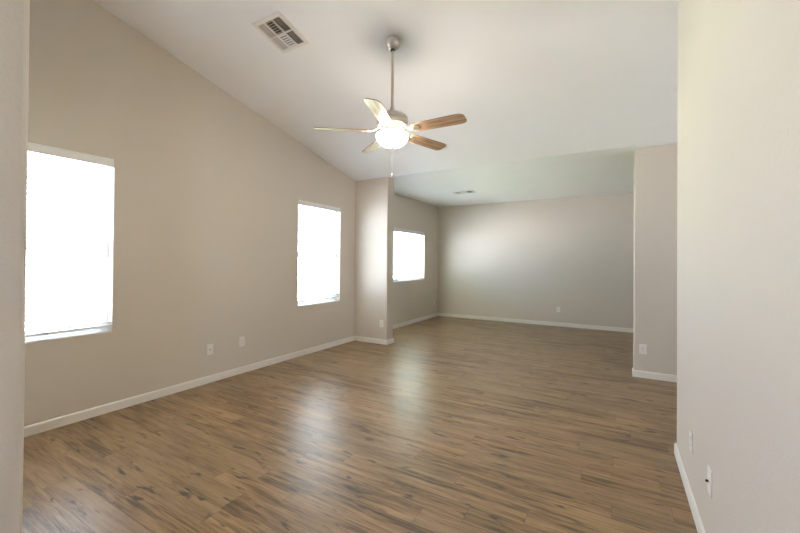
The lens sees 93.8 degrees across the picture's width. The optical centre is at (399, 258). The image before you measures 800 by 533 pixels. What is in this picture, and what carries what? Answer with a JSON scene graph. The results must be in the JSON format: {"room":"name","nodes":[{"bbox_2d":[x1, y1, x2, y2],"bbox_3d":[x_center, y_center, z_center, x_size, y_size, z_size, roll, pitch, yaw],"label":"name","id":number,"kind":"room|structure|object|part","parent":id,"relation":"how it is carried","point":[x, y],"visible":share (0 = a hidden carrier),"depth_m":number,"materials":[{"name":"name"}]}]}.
{"room":"empty living room","nodes":[
{"label":"empty living room","id":0,"kind":"room"},
{"bbox_2d":[0,0,29,532],"bbox_3d":[-2.290,-0.604,1.753,2.485,4.038,0.150,0,0,30],"label":"wall","id":1,"kind":"structure","parent":0,"point":[14,14],"depth_m":1.16,"materials":[{"name":"paint"}]},
{"bbox_2d":[24,0,437,425],"bbox_3d":[-2.126,-0.969,4.616,0.150,4.808,12.228,0,0,30],"label":"wall","id":2,"kind":"structure","parent":0,"point":[206,191],"depth_m":3.99,"materials":[{"name":"paint"}]},
{"bbox_2d":[25,165,111,343],"bbox_3d":[-2.997,-0.131,3.111,0.151,1.621,0.997,0,0,30],"label":"window","id":3,"kind":"structure","parent":2,"relation":"in","point":[100,274],"depth_m":3.49,"materials":[{"name":"white plastic"}]},
{"bbox_3d":[-3.034,0.262,3.129,0.026,0.743,0.907,0,0,30],"label":"sash","id":4,"kind":"part","parent":3,"relation":"part of","materials":[{"name":"white plastic"}]},
{"bbox_3d":[-2.977,0.672,3.091,0.091,0.015,0.995,0,0,30],"label":"sill","id":5,"kind":"part","parent":3,"relation":"part of","materials":[{"name":"paint"}]},
{"bbox_2d":[25,142,113,337],"bbox_3d":[-2.959,-0.153,3.090,0.081,1.572,0.989,0,0,30],"label":"window blind","id":6,"kind":"object","parent":3,"relation":"attached to","point":[32,147],"visible":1,"depth_m":3.25,"materials":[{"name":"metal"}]},
{"bbox_3d":[-2.977,0.621,3.092,0.050,0.022,0.981,0,0,30],"label":"rail","id":7,"kind":"part","parent":6,"relation":"part of","materials":[{"name":"white plastic"}]},
{"bbox_3d":[-2.787,-0.132,3.413,0.054,1.511,0.014,0,0,30],"label":"ladder cord","id":8,"kind":"part","parent":6,"relation":"part of","materials":[{"name":"white fabric"}]},
{"bbox_2d":[24,336,353,436],"bbox_3d":[-2.068,1.394,4.567,0.013,0.083,4.976,0,0,30],"label":"baseboard","id":9,"kind":"structure","parent":2,"relation":"attached to","point":[43,426],"depth_m":3.84,"materials":[{"name":"paint"}]},
{"bbox_2d":[207,344,212,354],"bbox_3d":[-2.201,1.049,4.340,0.009,0.122,0.077,0,0,30],"label":"jack plate","id":10,"kind":"object","parent":2,"relation":"attached to","point":[210,346],"visible":1,"depth_m":4.34,"materials":[{"name":"white plastic"}]},
{"bbox_2d":[239,336,244,346],"bbox_3d":[-1.988,1.039,4.706,0.009,0.122,0.077,0,0,30],"label":"power outlet","id":11,"kind":"object","parent":2,"relation":"attached to","point":[241,339],"visible":1,"depth_m":4.70,"materials":[{"name":"white plastic"}]},
{"bbox_2d":[298,211,339,306],"bbox_3d":[-1.323,-0.083,5.992,0.151,1.591,0.970,0,0,30],"label":"window","id":12,"kind":"structure","parent":2,"relation":"in","point":[300,254],"depth_m":6.33,"materials":[{"name":"white plastic"}]},
{"bbox_3d":[-1.361,0.303,6.010,0.026,0.728,0.880,0,0,30],"label":"sash","id":13,"kind":"part","parent":12,"relation":"part of","materials":[{"name":"white plastic"}]},
{"bbox_2d":[298,200,339,301],"bbox_3d":[-1.286,-0.112,5.970,0.081,1.528,0.962,0,0,30],"label":"window blind","id":14,"kind":"object","parent":12,"relation":"attached to","point":[301,202],"visible":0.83,"depth_m":5.94,"materials":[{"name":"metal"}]},
{"bbox_3d":[-1.469,-0.098,5.682,0.054,1.466,0.014,0,0,30],"label":"ladder cord","id":15,"kind":"part","parent":14,"relation":"part of","materials":[{"name":"white fabric"}]},
{"bbox_3d":[-1.303,0.639,5.972,0.050,0.022,0.954,0,0,30],"label":"rail","id":16,"kind":"part","parent":14,"relation":"part of","materials":[{"name":"white plastic"}]},
{"bbox_3d":[-1.120,-0.092,6.282,0.054,1.466,0.014,0,0,30],"label":"ladder cord","id":17,"kind":"part","parent":14,"relation":"part of","materials":[{"name":"white fabric"}]},
{"bbox_3d":[-1.303,0.705,5.971,0.091,0.015,0.968,0,0,30],"label":"sill","id":18,"kind":"part","parent":12,"relation":"part of","materials":[{"name":"paint"}]},
{"bbox_2d":[393,231,424,281],"bbox_3d":[-0.030,-0.085,8.216,0.151,1.159,2.275,0,0,30],"label":"window","id":19,"kind":"structure","parent":2,"relation":"in","point":[396,247],"depth_m":8.22,"materials":[{"name":"white plastic"}]},
{"bbox_3d":[-0.346,-0.090,7.753,0.026,1.068,1.068,0,0,30],"label":"sash","id":20,"kind":"part","parent":19,"relation":"part of","materials":[{"name":"white plastic"}]},
{"bbox_2d":[393,228,424,280],"bbox_3d":[0.007,-0.097,8.195,0.081,1.130,2.267,0,0,30],"label":"window blind","id":21,"kind":"object","parent":19,"relation":"attached to","point":[395,229],"visible":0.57,"depth_m":8.53,"materials":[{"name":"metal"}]},
{"bbox_3d":[-0.009,0.456,8.198,0.050,0.022,2.259,0,0,30],"label":"rail","id":22,"kind":"part","parent":21,"relation":"part of","materials":[{"name":"white plastic"}]},
{"bbox_3d":[-0.009,0.488,8.197,0.091,0.015,2.273,0,0,30],"label":"sill","id":23,"kind":"part","parent":19,"relation":"part of","materials":[{"name":"paint"}]},
{"bbox_2d":[393,313,437,328],"bbox_3d":[0.144,1.435,8.374,0.013,0.083,3.403,0,0,30],"label":"baseboard","id":24,"kind":"structure","parent":2,"relation":"attached to","point":[434,314],"depth_m":8.69,"materials":[{"name":"paint"}]},
{"bbox_2d":[22,316,697,532],"bbox_3d":[1.114,1.506,2.707,7.685,0.120,12.528,0,0,30],"label":"floor","id":25,"kind":"structure","parent":0,"point":[453,424],"depth_m":2.83,"materials":[{"name":"brown wood"}]},
{"bbox_2d":[354,177,393,339],"bbox_3d":[-0.470,0.018,6.655,0.711,2.884,0.214,0,0,30],"label":"wall column","id":26,"kind":"structure","parent":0,"point":[374,198],"depth_m":6.53,"materials":[{"name":"paint"}]},
{"bbox_2d":[354,336,386,344],"bbox_3d":[-0.523,1.418,6.539,0.704,0.083,0.013,0,0,30],"label":"baseboard","id":27,"kind":"structure","parent":26,"relation":"attached to","point":[356,338],"depth_m":6.53,"materials":[{"name":"paint"}]},
{"bbox_2d":[387,338,393,344],"bbox_3d":[-0.167,1.420,6.464,0.013,0.083,0.240,0,0,30],"label":"baseboard","id":28,"kind":"structure","parent":26,"relation":"attached to","point":[389,341],"depth_m":6.46,"materials":[{"name":"paint"}]},
{"bbox_2d":[93,0,678,206],"bbox_3d":[1.143,-2.467,2.733,7.685,2.098,12.528,0,0,30],"label":"ceiling","id":29,"kind":"structure","parent":0,"point":[556,98],"depth_m":3.85,"materials":[{"name":"paint"}]},
{"bbox_2d":[252,11,308,52],"bbox_3d":[-1.107,-2.097,3.487,0.355,0.091,0.376,0,0,30],"label":"ceiling vent","id":30,"kind":"object","parent":29,"relation":"in","point":[276,28],"visible":1,"depth_m":3.47,"materials":[{"name":"white metal"}]},
{"bbox_2d":[314,36,466,177],"bbox_3d":[-0.021,-1.365,3.382,1.300,1.256,1.360,0,0,30],"label":"ceiling fan","id":31,"kind":"object","parent":29,"relation":"hanging from","point":[392,122],"visible":1,"depth_m":3.31,"materials":[{"name":"brown wood"}]},
{"bbox_3d":[-0.521,-1.162,3.358,0.495,0.006,0.142,0,13,-6],"label":"blade","id":32,"kind":"part","parent":31,"relation":"part of","materials":[{"name":"brown wood"}]},
{"bbox_3d":[-0.258,-1.157,3.820,0.142,0.006,0.495,-14,5,-24],"label":"blade","id":33,"kind":"part","parent":31,"relation":"part of","materials":[{"name":"beige wood"}]},
{"bbox_3d":[-0.162,-1.162,2.965,0.142,0.006,0.495,14,2,11],"label":"blade","id":34,"kind":"part","parent":31,"relation":"part of","materials":[{"name":"brown wood"}]},
{"bbox_3d":[-0.071,-1.077,3.407,0.288,0.126,0.288,0,0,30],"label":"lamp shade","id":35,"kind":"part","parent":31,"relation":"part of","materials":[{"name":"white glass"}]},
{"bbox_3d":[0.090,-1.174,3.321,0.197,0.056,0.072,0,-13,30],"label":"blade arm","id":36,"kind":"part","parent":31,"relation":"part of","materials":[{"name":"silver metal"}]},
{"bbox_3d":[0.264,-1.154,3.713,0.495,0.006,0.142,1,-13,-42],"label":"blade","id":37,"kind":"part","parent":31,"relation":"part of","materials":[{"name":"brown wood"}]},
{"bbox_3d":[0.322,-1.157,3.184,0.495,0.006,0.142,0,-13,30],"label":"blade","id":38,"kind":"part","parent":31,"relation":"part of","materials":[{"name":"brown wood"}]},
{"bbox_2d":[452,190,475,193],"bbox_3d":[1.320,-1.378,7.737,0.440,0.010,0.260,0,0,30],"label":"ceiling vent","id":39,"kind":"object","parent":29,"relation":"in","point":[468,191],"visible":1,"depth_m":7.73,"materials":[{"name":"white metal"}]},
{"bbox_2d":[438,193,633,328],"bbox_3d":[4.234,0.072,8.068,7.685,2.864,0.150,0,0,30],"label":"wall","id":40,"kind":"structure","parent":0,"point":[524,260],"depth_m":8.55,"materials":[{"name":"paint"}]},
{"bbox_2d":[438,313,632,332],"bbox_3d":[4.183,1.462,7.988,7.385,0.083,0.013,0,0,30],"label":"baseboard","id":41,"kind":"structure","parent":40,"relation":"attached to","point":[607,328],"depth_m":8.54,"materials":[{"name":"paint"}]},
{"bbox_2d":[633,143,676,374],"bbox_3d":[4.328,0.036,3.966,3.141,2.884,0.115,0,0,30],"label":"wall pillar","id":42,"kind":"structure","parent":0,"point":[655,167],"depth_m":4.59,"materials":[{"name":"paint"}]},
{"bbox_2d":[639,344,646,353],"bbox_3d":[3.014,1.119,4.646,0.077,0.122,0.009,0,0,30],"label":"power outlet","id":43,"kind":"object","parent":42,"relation":"attached to","point":[642,347],"visible":1,"depth_m":4.64,"materials":[{"name":"white plastic"}]},
{"bbox_2d":[632,370,676,382],"bbox_3d":[4.271,1.436,3.910,3.134,0.083,0.013,0,0,30],"label":"baseboard","id":44,"kind":"structure","parent":42,"relation":"attached to","point":[635,373],"depth_m":4.58,"materials":[{"name":"paint"}]},
{"bbox_2d":[677,0,799,532],"bbox_3d":[0.467,-0.990,-0.114,0.150,4.825,6.655,0,0,30],"label":"wall","id":45,"kind":"structure","parent":0,"point":[738,135],"depth_m":1.36,"materials":[{"name":"paint"}]},
{"bbox_2d":[674,443,705,532],"bbox_3d":[0.383,1.381,-0.083,0.013,0.083,6.668,0,0,30],"label":"baseboard","id":46,"kind":"structure","parent":45,"relation":"attached to","point":[696,516],"depth_m":2.23,"materials":[{"name":"paint"}]},
{"bbox_2d":[690,429,692,453],"bbox_3d":[1.721,1.077,2.215,0.009,0.122,0.077,0,0,30],"label":"power outlet","id":47,"kind":"object","parent":45,"relation":"attached to","point":[691,433],"visible":1,"depth_m":2.19,"materials":[{"name":"white plastic"}]},
{"bbox_2d":[705,465,711,497],"bbox_3d":[1.458,1.050,1.772,0.019,0.122,0.077,0,0,30],"label":"plate","id":48,"kind":"object","parent":45,"relation":"attached to","point":[708,480],"visible":1,"depth_m":1.76,"materials":[{"name":"white plastic"}]},
{"label":"outside","id":49,"kind":"structure","parent":0,"visible":0},
{"bbox_2d":[26,272,417,303],"bbox_3d":[-7.490,1.941,31.164,35.745,0.260,33.600,0,0,30],"label":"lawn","id":50,"kind":"structure","parent":49,"point":[305,285],"depth_m":22.46,"materials":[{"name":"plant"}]},
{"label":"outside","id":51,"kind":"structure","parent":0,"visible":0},
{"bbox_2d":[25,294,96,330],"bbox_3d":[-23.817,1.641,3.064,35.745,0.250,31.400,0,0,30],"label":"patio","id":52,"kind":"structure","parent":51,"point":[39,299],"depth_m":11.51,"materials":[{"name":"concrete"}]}
]}

